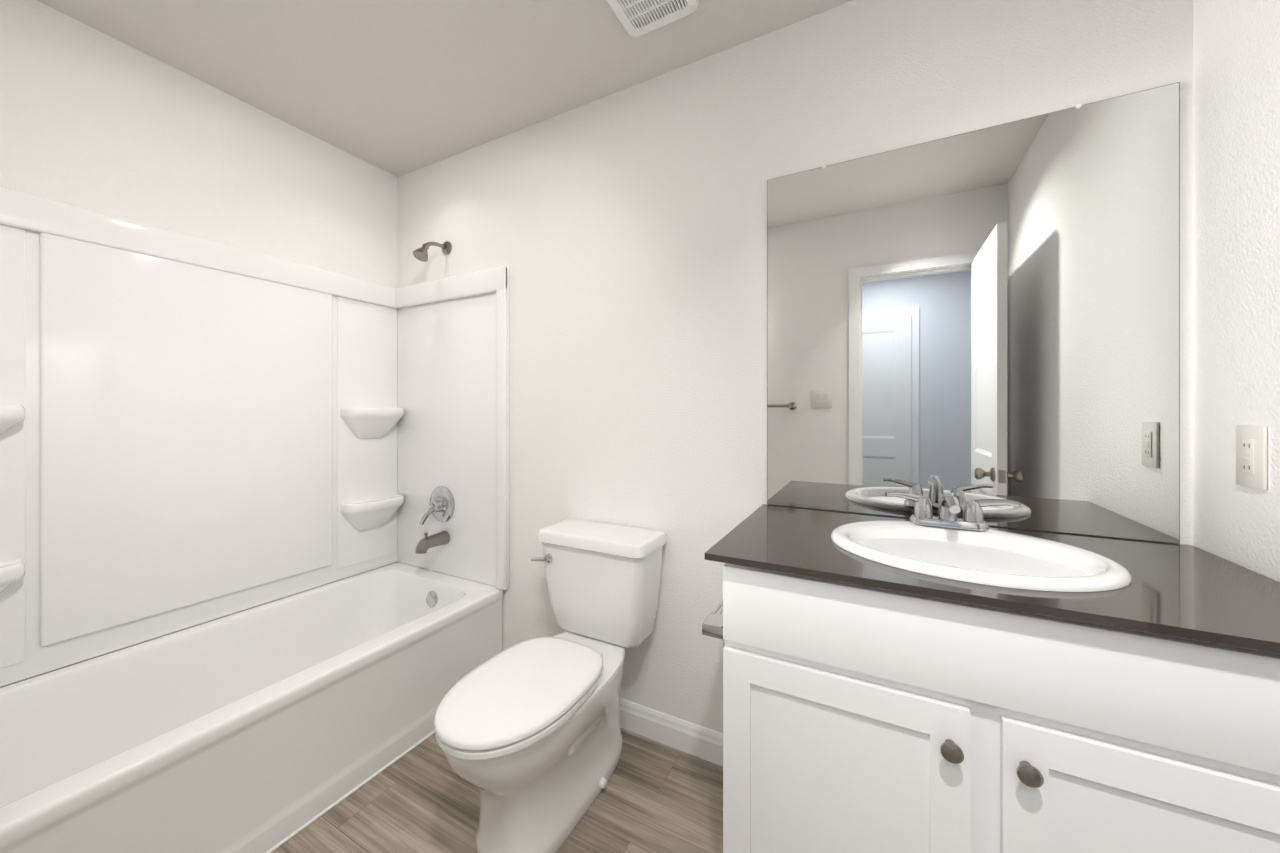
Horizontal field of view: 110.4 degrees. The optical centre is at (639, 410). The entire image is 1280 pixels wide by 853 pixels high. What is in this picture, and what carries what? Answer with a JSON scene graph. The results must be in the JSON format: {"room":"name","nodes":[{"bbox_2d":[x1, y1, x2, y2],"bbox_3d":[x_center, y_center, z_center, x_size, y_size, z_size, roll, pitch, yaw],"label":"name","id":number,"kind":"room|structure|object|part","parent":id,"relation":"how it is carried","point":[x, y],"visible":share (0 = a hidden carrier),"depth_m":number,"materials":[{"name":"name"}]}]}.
{"room":"bathroom","nodes":[
{"label":"bathroom","id":0,"kind":"room"},
{"bbox_2d":[0,0,397,687],"bbox_3d":[-1.723,-0.013,1.609,0.100,2.440,1.720,0,0,28],"label":"wall","id":1,"kind":"structure","parent":0,"point":[92,118],"depth_m":1.59,"materials":[{"name":"white paint"}]},
{"bbox_2d":[37,0,851,176],"bbox_3d":[-0.601,-1.258,0.238,3.765,0.050,3.300,0,0,28],"label":"ceiling","id":2,"kind":"structure","parent":0,"point":[397,88],"depth_m":1.53,"materials":[{"name":"white paint"}]},
{"bbox_2d":[606,0,698,36],"bbox_3d":[0.010,-1.221,1.265,0.240,0.023,0.300,0,0,28],"label":"ceiling vent","id":3,"kind":"object","parent":2,"relation":"in","point":[637,18],"visible":0.98,"depth_m":1.35,"materials":[{"name":"white paint"}]},
{"bbox_2d":[272,727,722,852],"bbox_3d":[-0.601,1.232,0.238,3.765,0.050,3.300,0,0,28],"label":"floor","id":4,"kind":"structure","parent":0,"point":[653,796],"depth_m":1.34,"materials":[{"name":"wood"}]},
{"bbox_2d":[0,187,508,852],"bbox_3d":[-1.301,0.192,1.454,0.788,2.034,1.596,0,0,28],"label":"bathtub","id":5,"kind":"object","parent":4,"relation":"on","point":[194,431],"visible":0.96,"depth_m":1.56,"materials":[{"name":"white plastic"}]},
{"bbox_2d":[0,558,25,656],"bbox_3d":[-1.854,0.507,1.102,0.110,0.150,0.400,0,0,28],"label":"shelf","id":6,"kind":"object","parent":5,"relation":"attached to","point":[12,570],"depth_m":1.28,"materials":[{"name":"white plastic"}]},
{"bbox_2d":[0,403,25,467],"bbox_3d":[-1.854,0.060,1.102,0.110,0.150,0.400,0,0,28],"label":"shelf","id":7,"kind":"object","parent":5,"relation":"attached to","point":[12,415],"depth_m":1.28,"materials":[{"name":"white plastic"}]},
{"bbox_3d":[-1.604,0.085,1.688,0.015,1.245,0.810,0,0,28],"label":"surround panel","id":8,"kind":"part","parent":5,"relation":"part of","materials":[{"name":"white plastic"}]},
{"bbox_2d":[340,493,404,531],"bbox_3d":[-1.287,0.507,2.177,0.110,0.150,0.280,0,0,28],"label":"shelf","id":9,"kind":"object","parent":5,"relation":"attached to","point":[377,511],"depth_m":2.15,"materials":[{"name":"white plastic"}]},
{"bbox_2d":[340,407,404,438],"bbox_3d":[-1.287,0.060,2.177,0.110,0.150,0.280,0,0,28],"label":"shelf","id":10,"kind":"object","parent":5,"relation":"attached to","point":[355,422],"depth_m":2.14,"materials":[{"name":"white plastic"}]},
{"bbox_3d":[-0.979,0.609,2.088,0.066,0.088,0.154,0,0,28],"label":"spout","id":11,"kind":"part","parent":5,"relation":"part of","materials":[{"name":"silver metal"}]},
{"bbox_2d":[434,519,665,852],"bbox_3d":[-0.272,0.821,1.378,0.446,0.773,0.764,0,0,28],"label":"toilet","id":12,"kind":"object","parent":4,"relation":"on","point":[529,736],"visible":1,"depth_m":1.29,"materials":[{"name":"white ceramic"}]},
{"bbox_3d":[-0.332,0.797,1.257,0.344,0.020,0.489,0,0,28],"label":"seat","id":13,"kind":"part","parent":12,"relation":"part of","materials":[{"name":"white plastic"}]},
{"bbox_3d":[-0.331,0.769,1.259,0.348,0.028,0.498,0,0,28],"label":"lid","id":14,"kind":"part","parent":12,"relation":"part of","materials":[{"name":"white plastic"}]},
{"bbox_3d":[-0.357,0.532,1.612,0.077,0.032,0.034,0,0,28],"label":"lever","id":15,"kind":"part","parent":12,"relation":"part of","materials":[{"name":"silver metal"}]},
{"bbox_3d":[-0.140,0.642,1.621,0.420,0.327,0.198,0,0,28],"label":"tank","id":16,"kind":"part","parent":12,"relation":"part of","materials":[{"name":"white ceramic"}]},
{"bbox_2d":[702,491,1279,852],"bbox_3d":[0.678,0.703,0.990,0.999,1.009,0.572,0,0,28],"label":"bathroom vanity","id":17,"kind":"object","parent":4,"relation":"on","point":[922,679],"visible":1,"depth_m":0.78,"materials":[{"name":"white paint"}]},
{"bbox_3d":[0.377,0.798,0.870,0.435,0.567,0.018,0,0,28],"label":"door","id":18,"kind":"part","parent":17,"relation":"part of","materials":[{"name":"white paint"}]},
{"bbox_3d":[0.532,0.579,0.761,0.033,0.033,0.030,0,0,28],"label":"knob","id":19,"kind":"part","parent":17,"relation":"part of","materials":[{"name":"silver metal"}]},
{"bbox_2d":[704,504,1279,690],"bbox_3d":[0.696,0.312,0.983,0.961,0.014,0.568,0,0,28],"label":"countertop","id":20,"kind":"structure","parent":17,"relation":"on","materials":[{"name":"brown stone"}]},
{"bbox_2d":[884,491,1020,530],"bbox_3d":[0.755,0.243,1.082,0.279,0.090,0.145,0,0,28],"label":"faucet","id":21,"kind":"object","parent":20,"relation":"on","point":[923,519],"depth_m":1.11,"materials":[{"name":"silver metal"}]},
{"bbox_2d":[831,520,1131,635],"bbox_3d":[0.695,0.370,0.968,0.514,0.164,0.416,0,0,28],"label":"sink","id":22,"kind":"object","parent":20,"relation":"in","point":[979,555],"depth_m":0.93,"materials":[{"name":"white ceramic"}]},
{"bbox_3d":[0.622,0.579,0.713,0.033,0.033,0.030,0,0,28],"label":"knob","id":23,"kind":"part","parent":17,"relation":"part of","materials":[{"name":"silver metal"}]},
{"bbox_3d":[0.805,0.798,0.644,0.446,0.567,0.018,0,0,28],"label":"door","id":24,"kind":"part","parent":17,"relation":"part of","materials":[{"name":"white paint"}]},
{"bbox_2d":[398,0,1192,732],"bbox_3d":[0.013,-0.013,1.723,3.065,2.440,0.100,0,0,28],"label":"wall","id":25,"kind":"structure","parent":0,"point":[622,234],"depth_m":1.58,"materials":[{"name":"white paint"}]},
{"bbox_2d":[619,697,722,766],"bbox_3d":[-0.075,1.155,1.705,1.136,0.104,0.013,0,0,28],"label":"baseboard","id":26,"kind":"structure","parent":25,"relation":"attached to","point":[699,741],"depth_m":1.60,"materials":[{"name":"white paint"}]},
{"bbox_2d":[767,82,1179,543],"bbox_3d":[0.823,-0.227,1.232,0.926,1.061,0.009,0,0,28],"label":"mirror","id":27,"kind":"object","parent":25,"relation":"attached to","point":[992,312],"visible":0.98,"depth_m":1.17,"materials":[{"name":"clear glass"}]},
{"bbox_2d":[1193,0,1279,581],"bbox_3d":[0.899,-0.013,0.227,0.100,2.440,1.720,0,0,28],"label":"wall","id":28,"kind":"structure","parent":0,"point":[1236,212],"depth_m":0.89,"materials":[{"name":"white paint"}]},
{"bbox_2d":[1236,425,1266,489],"bbox_3d":[1.166,0.087,0.851,0.009,0.118,0.072,0,0,28],"label":"outlet","id":29,"kind":"object","parent":28,"relation":"attached to","point":[1251,456],"visible":1,"depth_m":0.84,"materials":[{"name":"white plastic"}]}
]}

